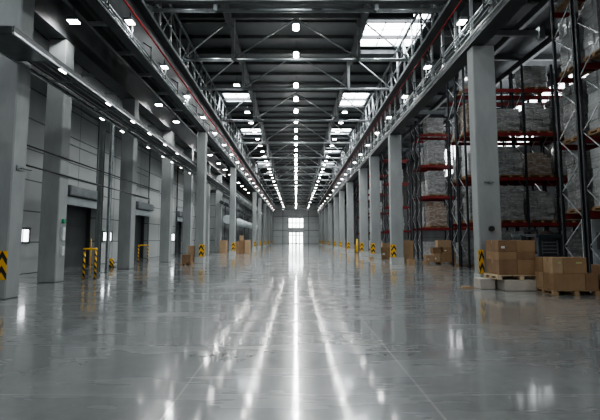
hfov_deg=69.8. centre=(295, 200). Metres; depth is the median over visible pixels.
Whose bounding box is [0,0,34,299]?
concrete column
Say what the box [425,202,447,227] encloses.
load
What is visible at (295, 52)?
lamp
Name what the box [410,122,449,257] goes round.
rack
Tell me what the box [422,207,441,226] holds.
load
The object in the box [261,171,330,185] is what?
roof truss
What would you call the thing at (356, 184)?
rack
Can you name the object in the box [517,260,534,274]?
cardboard box
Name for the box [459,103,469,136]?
load
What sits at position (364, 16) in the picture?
roof beam
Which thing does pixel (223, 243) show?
cardboard box
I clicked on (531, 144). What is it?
rack
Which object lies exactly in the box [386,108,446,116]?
tie
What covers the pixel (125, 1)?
pipe
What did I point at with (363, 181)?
concrete column
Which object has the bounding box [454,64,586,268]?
rack
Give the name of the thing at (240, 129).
skylight
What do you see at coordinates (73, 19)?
lamp
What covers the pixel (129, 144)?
concrete column
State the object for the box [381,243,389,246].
cardboard box
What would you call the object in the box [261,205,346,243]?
wall
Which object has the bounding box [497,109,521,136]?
load
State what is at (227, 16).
roof beam
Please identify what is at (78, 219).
door
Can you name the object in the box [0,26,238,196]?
beam
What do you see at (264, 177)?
roof truss
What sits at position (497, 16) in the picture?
girder
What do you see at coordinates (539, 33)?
tie
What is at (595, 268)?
cardboard box
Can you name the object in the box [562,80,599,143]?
load
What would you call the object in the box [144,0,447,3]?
cross beam
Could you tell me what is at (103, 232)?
window
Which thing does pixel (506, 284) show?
concrete block
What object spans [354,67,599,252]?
wall
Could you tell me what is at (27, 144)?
conduit pipe
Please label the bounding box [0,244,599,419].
floor
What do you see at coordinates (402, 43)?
truss
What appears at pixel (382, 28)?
skylight
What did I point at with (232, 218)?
concrete column
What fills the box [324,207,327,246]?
concrete column
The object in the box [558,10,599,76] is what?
load
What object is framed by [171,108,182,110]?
tie
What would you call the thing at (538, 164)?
load
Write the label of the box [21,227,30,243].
window
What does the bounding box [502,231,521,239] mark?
load
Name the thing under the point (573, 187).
load
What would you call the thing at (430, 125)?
load
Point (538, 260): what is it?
cardboard box
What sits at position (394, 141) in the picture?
concrete column
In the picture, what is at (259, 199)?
concrete column
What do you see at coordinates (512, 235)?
load
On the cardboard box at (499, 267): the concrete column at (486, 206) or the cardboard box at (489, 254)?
the cardboard box at (489, 254)
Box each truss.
[146,4,272,199]
[147,4,444,14]
[178,13,413,62]
[197,50,394,90]
[218,90,373,121]
[233,118,358,143]
[243,137,348,158]
[249,148,342,167]
[254,159,337,174]
[257,165,334,180]
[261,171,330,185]
[264,177,327,190]
[267,183,324,194]
[269,187,322,197]
[271,191,320,200]
[273,195,318,203]
[277,202,314,209]
[319,4,445,199]
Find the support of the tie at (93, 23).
attached to the ceiling at (92, 51)
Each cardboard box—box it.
[182,254,191,262]
[188,246,194,261]
[219,240,227,252]
[235,242,238,252]
[239,240,244,252]
[244,240,250,252]
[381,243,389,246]
[381,247,389,257]
[404,240,413,263]
[407,259,414,264]
[424,255,433,261]
[430,248,440,253]
[431,253,439,261]
[435,240,450,246]
[440,247,451,252]
[440,252,454,261]
[486,240,516,251]
[486,251,516,259]
[486,259,517,274]
[516,240,534,251]
[517,252,534,259]
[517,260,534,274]
[534,257,543,271]
[534,271,543,287]
[543,257,562,273]
[543,272,585,289]
[561,257,586,273]
[585,273,598,289]
[591,264,599,276]
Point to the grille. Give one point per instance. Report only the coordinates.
(549, 247)
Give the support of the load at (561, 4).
on the rack at (553, 15)
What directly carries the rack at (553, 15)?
on the floor
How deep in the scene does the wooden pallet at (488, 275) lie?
13.56 m
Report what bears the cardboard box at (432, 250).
on the cardboard box at (436, 257)
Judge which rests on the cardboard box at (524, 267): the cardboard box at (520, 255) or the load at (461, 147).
the cardboard box at (520, 255)
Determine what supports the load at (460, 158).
on the rack at (531, 144)
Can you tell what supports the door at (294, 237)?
in the wall at (280, 217)
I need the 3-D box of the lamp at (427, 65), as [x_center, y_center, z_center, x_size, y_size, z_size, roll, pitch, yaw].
[5.950,-6.225,19.474,0.280,0.370,0.400,0,-5,0]
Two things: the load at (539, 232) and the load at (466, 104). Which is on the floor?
the load at (539, 232)
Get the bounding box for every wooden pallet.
[180,262,193,264]
[422,261,455,263]
[484,273,534,279]
[536,287,599,295]
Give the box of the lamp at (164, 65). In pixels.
[160,59,168,68]
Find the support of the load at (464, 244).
on the floor
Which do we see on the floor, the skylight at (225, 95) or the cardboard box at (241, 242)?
the cardboard box at (241, 242)
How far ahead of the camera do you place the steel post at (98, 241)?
20.66 m
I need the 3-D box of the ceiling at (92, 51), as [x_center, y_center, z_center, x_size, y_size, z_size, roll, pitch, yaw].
[-9.200,-6.632,20.664,0.800,1.450,68.000,0,-5,0]
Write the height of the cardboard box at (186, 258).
0.501 m
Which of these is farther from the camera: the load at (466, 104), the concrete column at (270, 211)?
the concrete column at (270, 211)
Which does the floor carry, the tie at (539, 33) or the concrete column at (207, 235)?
the concrete column at (207, 235)
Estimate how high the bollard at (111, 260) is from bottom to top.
0.505 m
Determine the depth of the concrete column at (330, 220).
80.89 m
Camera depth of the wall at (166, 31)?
28.54 m
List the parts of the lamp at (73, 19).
glass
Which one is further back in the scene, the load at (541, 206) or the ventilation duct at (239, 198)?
the ventilation duct at (239, 198)
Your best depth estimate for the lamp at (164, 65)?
19.34 m
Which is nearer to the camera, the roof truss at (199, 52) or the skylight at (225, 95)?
the roof truss at (199, 52)
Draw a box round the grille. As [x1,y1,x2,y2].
[542,240,558,254]
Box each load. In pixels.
[420,147,423,164]
[421,181,424,195]
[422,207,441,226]
[423,118,444,133]
[423,140,445,164]
[423,241,434,256]
[424,171,446,195]
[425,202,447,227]
[426,242,439,254]
[451,110,469,141]
[453,157,464,182]
[454,194,472,223]
[455,242,474,266]
[458,66,467,94]
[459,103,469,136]
[459,146,469,156]
[460,186,471,193]
[461,153,470,179]
[462,191,472,222]
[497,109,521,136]
[498,146,523,176]
[500,186,525,221]
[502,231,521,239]
[511,234,534,239]
[515,66,548,94]
[517,103,551,136]
[521,153,553,176]
[523,191,555,221]
[526,231,549,250]
[544,98,563,136]
[546,141,577,176]
[551,231,582,256]
[553,197,580,221]
[556,0,583,11]
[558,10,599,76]
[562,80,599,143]
[565,152,593,213]
[581,0,599,62]
[581,219,599,263]
[586,69,599,135]
[590,147,599,210]
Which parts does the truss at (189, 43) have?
post, post, post, post, post, post, post, post, post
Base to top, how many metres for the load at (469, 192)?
1.738 m
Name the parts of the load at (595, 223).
door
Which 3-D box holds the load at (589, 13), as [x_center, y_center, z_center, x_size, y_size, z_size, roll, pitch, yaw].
[10.400,-5.709,14.057,1.480,2.038,1.000,0,-5,0]
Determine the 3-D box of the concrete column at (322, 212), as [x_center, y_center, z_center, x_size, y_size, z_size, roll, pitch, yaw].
[6.480,6.499,103.078,0.840,8.400,0.540,0,-5,0]
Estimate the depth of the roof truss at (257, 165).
68.58 m
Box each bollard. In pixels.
[89,239,91,276]
[109,258,113,267]
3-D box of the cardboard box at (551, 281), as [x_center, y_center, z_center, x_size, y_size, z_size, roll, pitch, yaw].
[7.831,2.340,12.568,0.902,0.471,0.540,0,-5,2]
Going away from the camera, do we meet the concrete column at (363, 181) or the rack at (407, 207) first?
the concrete column at (363, 181)
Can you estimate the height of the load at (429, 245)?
1.388 m
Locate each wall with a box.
[20,28,257,273]
[144,1,274,208]
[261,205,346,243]
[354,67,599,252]
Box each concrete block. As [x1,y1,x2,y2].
[474,277,494,288]
[495,277,537,290]
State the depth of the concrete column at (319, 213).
112.79 m
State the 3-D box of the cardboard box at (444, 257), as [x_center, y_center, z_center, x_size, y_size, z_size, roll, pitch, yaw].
[9.769,3.647,27.988,0.952,0.581,0.700,0,-5,0]
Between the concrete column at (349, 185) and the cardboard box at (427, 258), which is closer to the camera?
the cardboard box at (427, 258)
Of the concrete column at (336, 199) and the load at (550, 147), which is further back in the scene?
the concrete column at (336, 199)
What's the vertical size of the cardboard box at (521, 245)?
0.361 m
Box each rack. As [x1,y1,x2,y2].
[355,177,369,238]
[367,164,389,246]
[381,146,411,242]
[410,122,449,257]
[414,117,472,259]
[446,74,574,266]
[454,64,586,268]
[550,0,599,272]
[573,0,599,272]
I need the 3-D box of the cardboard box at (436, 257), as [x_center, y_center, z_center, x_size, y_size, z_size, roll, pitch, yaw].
[9.079,3.673,27.934,0.402,0.521,0.603,0,-5,0]
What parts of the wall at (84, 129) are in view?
wall panel, wall panel, wall panel, wall panel, wall panel, wall panel, wall panel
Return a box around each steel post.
[92,114,106,272]
[103,117,114,272]
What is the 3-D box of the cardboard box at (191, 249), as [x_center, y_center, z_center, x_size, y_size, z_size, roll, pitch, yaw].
[-6.931,3.565,28.698,0.452,1.151,0.500,0,-5,0]
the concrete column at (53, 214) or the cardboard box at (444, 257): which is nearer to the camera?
the concrete column at (53, 214)
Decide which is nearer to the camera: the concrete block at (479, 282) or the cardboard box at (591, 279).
the cardboard box at (591, 279)
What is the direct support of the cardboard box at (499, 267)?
on the wooden pallet at (488, 275)
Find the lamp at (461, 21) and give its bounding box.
[456,13,467,24]
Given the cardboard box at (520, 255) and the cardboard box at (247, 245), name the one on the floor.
the cardboard box at (247, 245)
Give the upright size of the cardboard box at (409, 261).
0.361 m
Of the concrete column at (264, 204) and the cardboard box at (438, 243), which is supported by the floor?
the concrete column at (264, 204)
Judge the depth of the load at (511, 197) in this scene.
23.71 m
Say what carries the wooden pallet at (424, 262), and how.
on the floor
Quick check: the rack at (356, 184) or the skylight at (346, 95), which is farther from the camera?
the rack at (356, 184)
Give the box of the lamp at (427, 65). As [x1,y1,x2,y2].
[423,59,431,68]
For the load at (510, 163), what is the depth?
23.90 m
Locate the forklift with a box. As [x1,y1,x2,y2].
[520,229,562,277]
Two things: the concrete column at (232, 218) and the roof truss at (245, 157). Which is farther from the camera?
the roof truss at (245, 157)
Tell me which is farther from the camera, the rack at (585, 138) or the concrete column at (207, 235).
the concrete column at (207, 235)
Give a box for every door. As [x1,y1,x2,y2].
[64,104,103,266]
[134,144,153,258]
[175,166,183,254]
[288,232,303,243]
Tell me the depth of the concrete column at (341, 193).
60.30 m
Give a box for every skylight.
[222,93,250,101]
[240,129,260,133]
[331,129,351,133]
[340,87,372,104]
[360,13,433,46]
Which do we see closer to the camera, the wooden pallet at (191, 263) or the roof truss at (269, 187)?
the wooden pallet at (191, 263)
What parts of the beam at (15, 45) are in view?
tray plate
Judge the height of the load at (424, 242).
1.298 m
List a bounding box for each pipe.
[26,164,149,198]
[27,144,159,191]
[123,0,273,207]
[318,0,461,206]
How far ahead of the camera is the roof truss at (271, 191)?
106.53 m
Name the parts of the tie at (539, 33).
tie plate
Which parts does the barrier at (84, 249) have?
barrier post, rail, barrier post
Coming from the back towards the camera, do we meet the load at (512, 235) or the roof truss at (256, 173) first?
the roof truss at (256, 173)
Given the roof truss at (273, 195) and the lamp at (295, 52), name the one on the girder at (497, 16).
the roof truss at (273, 195)
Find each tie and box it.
[81,73,152,76]
[88,21,106,25]
[105,92,167,94]
[116,51,132,54]
[147,125,196,126]
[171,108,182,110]
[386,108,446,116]
[444,26,544,40]
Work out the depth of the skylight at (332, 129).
48.53 m
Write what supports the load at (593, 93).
on the rack at (585, 138)
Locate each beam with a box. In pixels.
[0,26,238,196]
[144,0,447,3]
[220,4,285,203]
[306,4,371,203]
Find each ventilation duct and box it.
[219,200,256,239]
[223,215,261,239]
[236,193,262,241]
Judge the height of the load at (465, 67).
1.388 m
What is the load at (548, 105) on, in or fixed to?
on the rack at (526, 179)
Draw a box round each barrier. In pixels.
[82,248,97,278]
[137,245,148,261]
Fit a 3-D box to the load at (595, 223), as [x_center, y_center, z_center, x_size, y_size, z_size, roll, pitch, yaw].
[11.810,1.876,16.680,0.980,2.400,0.640,0,-5,0]
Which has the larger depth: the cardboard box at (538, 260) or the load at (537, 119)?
the load at (537, 119)
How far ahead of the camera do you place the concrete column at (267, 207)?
97.88 m
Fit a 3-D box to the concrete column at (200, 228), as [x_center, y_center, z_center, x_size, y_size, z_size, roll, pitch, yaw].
[-6.370,-0.259,28.935,0.620,8.810,0.640,0,-5,0]
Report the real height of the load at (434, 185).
2.038 m
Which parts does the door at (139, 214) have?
panel frame, frame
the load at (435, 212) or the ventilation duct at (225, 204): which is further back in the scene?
the ventilation duct at (225, 204)
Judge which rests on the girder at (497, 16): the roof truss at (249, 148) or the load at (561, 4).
the roof truss at (249, 148)
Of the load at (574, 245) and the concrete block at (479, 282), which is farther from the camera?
the load at (574, 245)
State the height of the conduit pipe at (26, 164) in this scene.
0.056 m
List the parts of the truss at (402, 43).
post, post, post, post, post, post, post, post, post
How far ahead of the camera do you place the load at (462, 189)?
34.30 m
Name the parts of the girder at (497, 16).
edge rail, web post, web post, web post, web post, web post, web post, web post, web post, web post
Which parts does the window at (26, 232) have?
pane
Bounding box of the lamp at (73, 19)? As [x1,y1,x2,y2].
[66,8,80,23]
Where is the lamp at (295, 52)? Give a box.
[293,50,298,57]
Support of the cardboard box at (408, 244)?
on the floor
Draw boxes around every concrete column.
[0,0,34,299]
[37,39,73,282]
[117,99,138,268]
[159,131,173,261]
[182,149,193,254]
[194,132,206,262]
[205,164,210,254]
[215,174,222,252]
[229,167,235,254]
[252,192,256,249]
[257,198,260,247]
[263,203,265,246]
[267,207,268,245]
[270,211,271,244]
[319,213,320,244]
[321,211,324,245]
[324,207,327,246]
[328,203,332,247]
[334,197,338,248]
[339,191,345,250]
[346,182,353,252]
[359,168,368,255]
[369,156,380,258]
[388,135,403,263]
[467,46,504,276]
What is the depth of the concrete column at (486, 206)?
14.85 m
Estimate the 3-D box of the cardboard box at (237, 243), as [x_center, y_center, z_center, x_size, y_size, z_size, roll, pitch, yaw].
[-6.751,5.303,49.224,0.502,1.301,0.700,0,-5,0]
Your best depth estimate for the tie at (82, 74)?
24.56 m
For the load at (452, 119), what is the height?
1.738 m
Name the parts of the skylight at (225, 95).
pane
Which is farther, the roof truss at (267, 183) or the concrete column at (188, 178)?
the roof truss at (267, 183)
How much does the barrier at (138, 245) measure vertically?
1.195 m
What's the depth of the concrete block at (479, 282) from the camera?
13.76 m
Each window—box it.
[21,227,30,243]
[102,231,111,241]
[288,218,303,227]
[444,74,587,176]
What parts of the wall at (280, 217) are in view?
panel, panel, panel, rail, panel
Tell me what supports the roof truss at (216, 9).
on the girder at (497, 16)
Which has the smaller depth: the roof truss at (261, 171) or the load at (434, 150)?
the load at (434, 150)
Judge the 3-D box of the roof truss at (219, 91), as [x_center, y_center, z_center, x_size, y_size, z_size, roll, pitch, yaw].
[0.000,-7.544,34.197,12.400,2.650,0.240,0,-5,0]
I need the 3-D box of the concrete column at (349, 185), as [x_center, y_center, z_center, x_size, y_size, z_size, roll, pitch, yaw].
[6.480,1.939,51.479,0.840,8.400,0.540,0,-5,0]
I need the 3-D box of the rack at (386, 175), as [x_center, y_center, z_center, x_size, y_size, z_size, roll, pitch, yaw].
[10.750,0.894,56.691,2.800,11.400,1.180,0,-5,0]
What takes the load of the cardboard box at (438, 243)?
on the cardboard box at (443, 249)
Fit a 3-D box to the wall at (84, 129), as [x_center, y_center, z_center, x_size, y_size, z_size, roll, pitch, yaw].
[-12.650,1.603,68.123,0.300,12.000,164.000,0,-5,0]
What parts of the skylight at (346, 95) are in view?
pane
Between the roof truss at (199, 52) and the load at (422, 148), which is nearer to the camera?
the roof truss at (199, 52)
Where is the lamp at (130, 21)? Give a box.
[124,13,135,24]
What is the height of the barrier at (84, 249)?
1.245 m
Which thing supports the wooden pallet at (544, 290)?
on the floor
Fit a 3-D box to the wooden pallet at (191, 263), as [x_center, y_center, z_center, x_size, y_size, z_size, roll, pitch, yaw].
[-6.780,3.901,26.761,0.700,0.140,0.700,0,-5,0]
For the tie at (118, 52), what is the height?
0.700 m
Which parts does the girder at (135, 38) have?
edge rail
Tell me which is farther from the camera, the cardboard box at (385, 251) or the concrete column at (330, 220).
the concrete column at (330, 220)
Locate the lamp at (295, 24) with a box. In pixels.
[293,21,298,30]
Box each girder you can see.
[85,0,274,212]
[317,0,527,213]
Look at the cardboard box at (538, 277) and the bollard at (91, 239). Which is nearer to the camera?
the cardboard box at (538, 277)
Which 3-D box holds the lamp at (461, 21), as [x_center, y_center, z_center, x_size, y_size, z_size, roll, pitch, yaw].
[5.950,-6.581,15.439,0.280,0.370,0.400,0,-5,0]
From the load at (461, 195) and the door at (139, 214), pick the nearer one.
the load at (461, 195)
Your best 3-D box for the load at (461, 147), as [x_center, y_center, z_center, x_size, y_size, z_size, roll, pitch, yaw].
[13.950,-3.856,35.025,1.500,2.038,1.000,0,-5,-1]
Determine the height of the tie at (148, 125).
0.700 m
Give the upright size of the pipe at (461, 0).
0.036 m
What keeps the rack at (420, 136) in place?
on the floor
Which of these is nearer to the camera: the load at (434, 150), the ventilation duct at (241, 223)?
the load at (434, 150)
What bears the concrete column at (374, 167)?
on the floor
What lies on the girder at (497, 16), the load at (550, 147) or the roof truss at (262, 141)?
the roof truss at (262, 141)
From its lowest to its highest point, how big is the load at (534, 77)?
1.388 m
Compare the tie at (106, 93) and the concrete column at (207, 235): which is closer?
the tie at (106, 93)
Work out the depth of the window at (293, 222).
149.97 m
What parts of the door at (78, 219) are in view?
panel frame, frame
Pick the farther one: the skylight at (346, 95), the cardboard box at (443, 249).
the skylight at (346, 95)
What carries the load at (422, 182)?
on the rack at (411, 134)
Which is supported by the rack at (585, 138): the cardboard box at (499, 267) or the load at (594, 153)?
the load at (594, 153)
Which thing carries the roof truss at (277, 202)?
attached to the roof beam at (364, 16)
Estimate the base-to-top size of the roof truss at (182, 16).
2.650 m
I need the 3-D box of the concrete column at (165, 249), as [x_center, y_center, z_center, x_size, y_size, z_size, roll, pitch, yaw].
[-9.200,-0.352,30.660,0.680,9.300,0.620,0,-5,0]
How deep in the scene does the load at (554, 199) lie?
23.75 m
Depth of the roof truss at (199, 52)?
27.02 m
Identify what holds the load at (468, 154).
on the rack at (526, 179)
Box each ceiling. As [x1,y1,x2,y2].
[34,0,226,177]
[34,0,569,208]
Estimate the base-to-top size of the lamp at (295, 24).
1.170 m
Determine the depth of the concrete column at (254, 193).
65.58 m
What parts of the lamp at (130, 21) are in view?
glass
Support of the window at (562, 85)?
in the wall at (426, 235)
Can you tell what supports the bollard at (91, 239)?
on the floor
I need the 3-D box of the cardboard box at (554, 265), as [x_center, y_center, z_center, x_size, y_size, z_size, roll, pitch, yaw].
[7.541,1.878,12.626,0.302,0.461,0.503,0,-5,2]
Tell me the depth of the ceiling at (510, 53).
30.56 m
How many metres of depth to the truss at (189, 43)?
30.06 m
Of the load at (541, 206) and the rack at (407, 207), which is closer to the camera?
the load at (541, 206)
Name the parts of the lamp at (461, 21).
glass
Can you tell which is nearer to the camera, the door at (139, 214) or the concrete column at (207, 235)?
the door at (139, 214)
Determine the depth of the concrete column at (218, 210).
50.85 m
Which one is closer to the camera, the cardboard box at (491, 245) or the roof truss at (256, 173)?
the cardboard box at (491, 245)
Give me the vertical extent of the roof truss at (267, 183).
2.650 m
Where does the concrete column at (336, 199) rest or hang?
on the floor
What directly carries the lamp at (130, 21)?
attached to the girder at (135, 38)
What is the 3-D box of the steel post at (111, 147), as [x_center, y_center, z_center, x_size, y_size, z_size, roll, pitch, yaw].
[-9.100,-0.402,21.017,0.192,7.700,0.320,0,-5,0]
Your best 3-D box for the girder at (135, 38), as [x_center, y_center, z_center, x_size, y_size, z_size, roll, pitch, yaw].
[-6.235,-2.735,62.483,0.690,2.010,112.000,0,-5,0]

